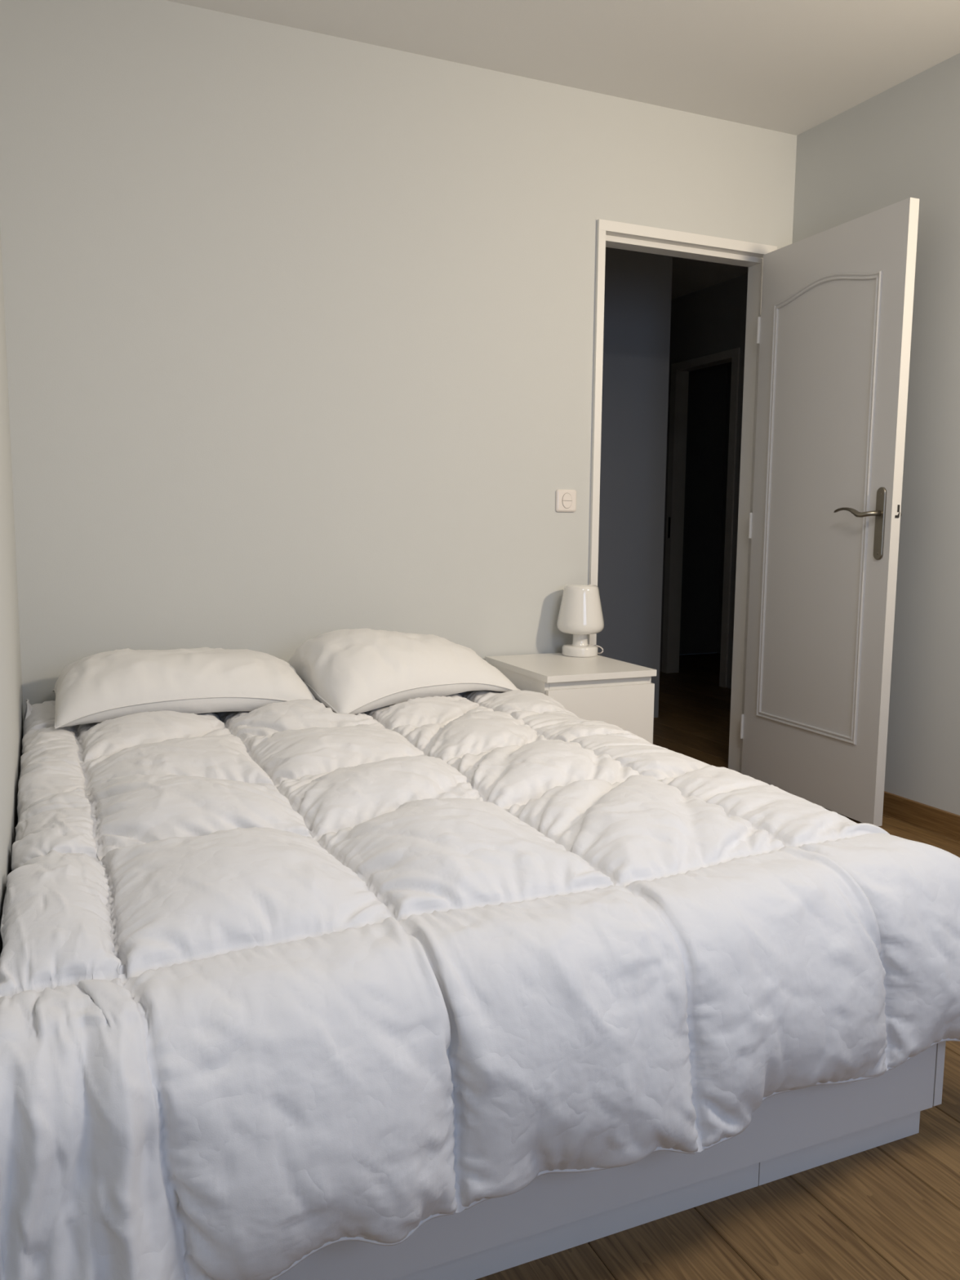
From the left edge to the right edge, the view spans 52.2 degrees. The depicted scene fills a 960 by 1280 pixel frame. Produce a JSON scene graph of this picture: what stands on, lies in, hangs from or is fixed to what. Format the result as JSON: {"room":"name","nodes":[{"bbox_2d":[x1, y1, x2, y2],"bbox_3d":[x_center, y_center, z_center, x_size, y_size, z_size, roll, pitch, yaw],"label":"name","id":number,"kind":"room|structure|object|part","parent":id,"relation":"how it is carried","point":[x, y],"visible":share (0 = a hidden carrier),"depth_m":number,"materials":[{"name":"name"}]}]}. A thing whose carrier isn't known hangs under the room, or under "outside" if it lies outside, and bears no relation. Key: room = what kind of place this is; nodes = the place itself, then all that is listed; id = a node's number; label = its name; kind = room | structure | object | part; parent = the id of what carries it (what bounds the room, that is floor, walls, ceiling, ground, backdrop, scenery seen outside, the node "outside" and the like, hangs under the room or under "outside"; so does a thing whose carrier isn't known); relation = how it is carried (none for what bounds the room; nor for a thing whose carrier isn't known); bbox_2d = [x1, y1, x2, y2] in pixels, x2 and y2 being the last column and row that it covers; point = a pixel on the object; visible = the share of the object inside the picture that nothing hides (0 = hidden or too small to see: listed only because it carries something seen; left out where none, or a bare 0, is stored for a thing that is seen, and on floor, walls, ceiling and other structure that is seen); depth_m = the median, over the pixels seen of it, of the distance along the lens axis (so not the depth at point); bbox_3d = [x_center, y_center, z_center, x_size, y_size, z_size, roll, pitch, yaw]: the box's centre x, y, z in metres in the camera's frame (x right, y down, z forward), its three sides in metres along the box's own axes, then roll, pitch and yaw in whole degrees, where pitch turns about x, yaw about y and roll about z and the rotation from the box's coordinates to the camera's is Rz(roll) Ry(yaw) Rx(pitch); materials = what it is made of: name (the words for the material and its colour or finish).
{"room":"bedroom","nodes":[
{"label":"bedroom","id":0,"kind":"room"},
{"bbox_2d":[0,225,23,955],"bbox_3d":[-0.488,-0.335,0.764,0.100,2.516,4.450,-2,7,-24],"label":"wall","id":1,"kind":"structure","parent":0,"point":[11,713],"depth_m":2.09,"materials":[{"name":"paint"}]},
{"bbox_2d":[0,0,796,715],"bbox_3d":[0.485,-0.673,3.664,4.246,2.516,0.100,-2,7,-24],"label":"wall","id":2,"kind":"structure","parent":0,"point":[299,323],"depth_m":3.10,"materials":[{"name":"paint"}]},
{"bbox_2d":[555,488,576,511],"bbox_3d":[0.313,-0.504,3.545,0.082,0.080,0.014,-2,7,-24],"label":"light switch","id":3,"kind":"object","parent":2,"relation":"attached to","point":[566,500],"visible":1,"depth_m":3.54,"materials":[{"name":"plastic"}]},
{"bbox_2d":[587,218,777,773],"bbox_3d":[0.749,-0.473,3.805,0.795,2.091,0.127,-2,7,-24],"label":"trim","id":4,"kind":"structure","parent":2,"relation":"attached to","point":[612,234],"depth_m":3.78,"materials":[{"name":"paint"}]},
{"bbox_2d":[740,197,919,826],"bbox_3d":[1.227,-0.422,3.550,0.171,2.042,0.742,-2,7,-21],"label":"door","id":5,"kind":"structure","parent":2,"relation":"in","point":[834,327],"depth_m":3.47,"materials":[{"name":"paint"}]},
{"bbox_3d":[1.204,-0.474,3.539,0.008,1.624,0.544,-2,7,-21],"label":"panel moulding","id":6,"kind":"part","parent":5,"relation":"part of","materials":[{"name":"paint"}]},
{"bbox_3d":[1.266,-0.430,3.300,0.060,0.034,0.170,-2,7,-21],"label":"lever handle","id":7,"kind":"part","parent":5,"relation":"part of","materials":[{"name":"silver metal"}]},
{"bbox_3d":[1.324,-0.385,3.245,0.007,0.240,0.039,-2,7,-21],"label":"handle plate","id":8,"kind":"part","parent":5,"relation":"part of","materials":[{"name":"silver metal"}]},
{"bbox_2d":[166,0,959,299],"bbox_3d":[1.165,-1.926,3.178,5.196,0.100,7.850,-2,7,-24],"label":"ceiling","id":9,"kind":"structure","parent":0,"point":[792,67],"depth_m":3.06,"materials":[{"name":"paint"}]},
{"bbox_2d":[595,247,672,717],"bbox_3d":[-0.313,-0.921,5.674,1.835,2.516,2.150,-2,7,-24],"label":"wall","id":10,"kind":"structure","parent":0,"point":[637,294],"depth_m":4.97,"materials":[{"name":"paint"}]},
{"bbox_2d":[659,273,747,688],"bbox_3d":[1.648,-0.938,5.969,0.080,2.516,3.200,-2,7,-24],"label":"wall","id":11,"kind":"structure","parent":0,"point":[710,320],"depth_m":6.15,"materials":[{"name":"paint"}]},
{"bbox_2d":[661,347,740,688],"bbox_3d":[1.461,-0.777,6.401,0.106,2.090,0.700,-2,7,-24],"label":"trim","id":12,"kind":"structure","parent":11,"relation":"attached to","point":[680,371],"depth_m":6.59,"materials":[{"name":"paint"}]},
{"bbox_3d":[1.288,-0.765,6.667,0.004,0.140,0.020,-2,7,-24],"label":"strike plate","id":13,"kind":"part","parent":12,"relation":"part of","materials":[{"name":"silver metal"}]},
{"bbox_2d":[679,361,731,654],"bbox_3d":[1.923,-1.022,6.688,1.010,2.516,2.100,-2,7,-24],"label":"wall","id":14,"kind":"structure","parent":0,"point":[708,388],"depth_m":7.68,"materials":[{"name":"paint"}]},
{"bbox_2d":[475,652,959,1279],"bbox_3d":[1.166,0.670,3.501,5.252,0.100,7.850,-2,7,-24],"label":"floor","id":15,"kind":"structure","parent":0,"point":[891,1211],"depth_m":1.46,"materials":[{"name":"brown wood"}]},
{"bbox_2d":[485,653,656,743],"bbox_3d":[0.295,0.351,3.368,0.400,0.550,0.480,-2,7,-23],"label":"nightstand","id":16,"kind":"object","parent":15,"relation":"on","point":[616,692],"visible":0.35,"depth_m":3.17,"materials":[{"name":"wood"}]},
{"bbox_3d":[0.118,0.367,3.304,0.016,0.529,0.451,-2,7,-23],"label":"panel","id":17,"kind":"part","parent":16,"relation":"part of","materials":[{"name":"wood"}]},
{"bbox_2d":[556,583,604,657],"bbox_3d":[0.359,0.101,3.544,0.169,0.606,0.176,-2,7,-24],"label":"table lamp","id":18,"kind":"object","parent":16,"relation":"on","point":[580,615],"visible":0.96,"depth_m":3.46,"materials":[{"name":"white glass"}]},
{"bbox_3d":[0.362,-0.112,3.515,0.169,0.176,0.169,-2,7,-24],"label":"lamp shade","id":19,"kind":"part","parent":18,"relation":"part of","materials":[{"name":"white glass"}]},
{"bbox_3d":[0.380,0.149,3.151,0.359,0.054,0.016,-2,7,-23],"label":"rail","id":20,"kind":"part","parent":16,"relation":"part of","materials":[{"name":"wood"}]},
{"bbox_3d":[0.387,0.257,3.144,0.390,0.216,0.018,-2,7,-23],"label":"drawer","id":21,"kind":"part","parent":16,"relation":"part of","materials":[{"name":"wood"}]},
{"bbox_3d":[0.464,0.353,3.453,0.016,0.529,0.451,-2,7,-23],"label":"panel","id":22,"kind":"part","parent":16,"relation":"part of","materials":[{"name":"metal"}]},
{"bbox_2d":[274,1041,946,1279],"bbox_3d":[-0.262,0.607,2.290,1.388,0.288,2.031,-2,7,-24],"label":"bed","id":23,"kind":"object","parent":15,"relation":"on","point":[791,1132],"visible":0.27,"depth_m":1.43,"materials":[{"name":"white laminate"}]},
{"bbox_3d":[0.570,0.613,2.102,0.018,0.235,1.012,-2,7,-24],"label":"drawer","id":24,"kind":"part","parent":23,"relation":"part of","materials":[{"name":"white laminate"}]},
{"bbox_2d":[791,53,959,815],"bbox_3d":[2.159,-0.450,1.932,0.100,2.516,4.450,-2,7,-24],"label":"wall","id":25,"kind":"structure","parent":0,"point":[902,142],"depth_m":3.30,"materials":[{"name":"paint"}]},
{"bbox_2d":[882,791,959,840],"bbox_3d":[2.076,0.757,2.098,0.014,0.079,4.348,-2,7,-24],"label":"baseboard","id":26,"kind":"structure","parent":25,"relation":"attached to","point":[935,820],"depth_m":3.35,"materials":[{"name":"brown wood"}]},
{"bbox_3d":[-0.278,0.384,2.267,1.332,0.160,2.005,-2,7,-24],"label":"mattress","id":27,"kind":"object","parent":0,"visible":0},
{"bbox_2d":[0,688,959,1279],"bbox_3d":[-0.194,0.412,2.190,1.544,0.402,2.168,-2,7,-24],"label":"duvet","id":28,"kind":"object","parent":27,"relation":"on","point":[282,984],"visible":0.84,"depth_m":1.29,"materials":[{"name":"fabric"}]},
{"bbox_2d":[52,647,315,728],"bbox_3d":[-0.843,0.099,2.761,0.666,0.169,0.534,-2,7,-24],"label":"pillow","id":29,"kind":"object","parent":28,"relation":"on","point":[99,687],"visible":0.92,"depth_m":2.55,"materials":[{"name":"fabric"}]},
{"bbox_2d":[287,628,518,714],"bbox_3d":[-0.281,0.060,2.986,0.680,0.207,0.524,-5,9,-41],"label":"pillow","id":30,"kind":"object","parent":28,"relation":"on","point":[355,671],"visible":0.88,"depth_m":2.78,"materials":[{"name":"fabric"}]}
]}

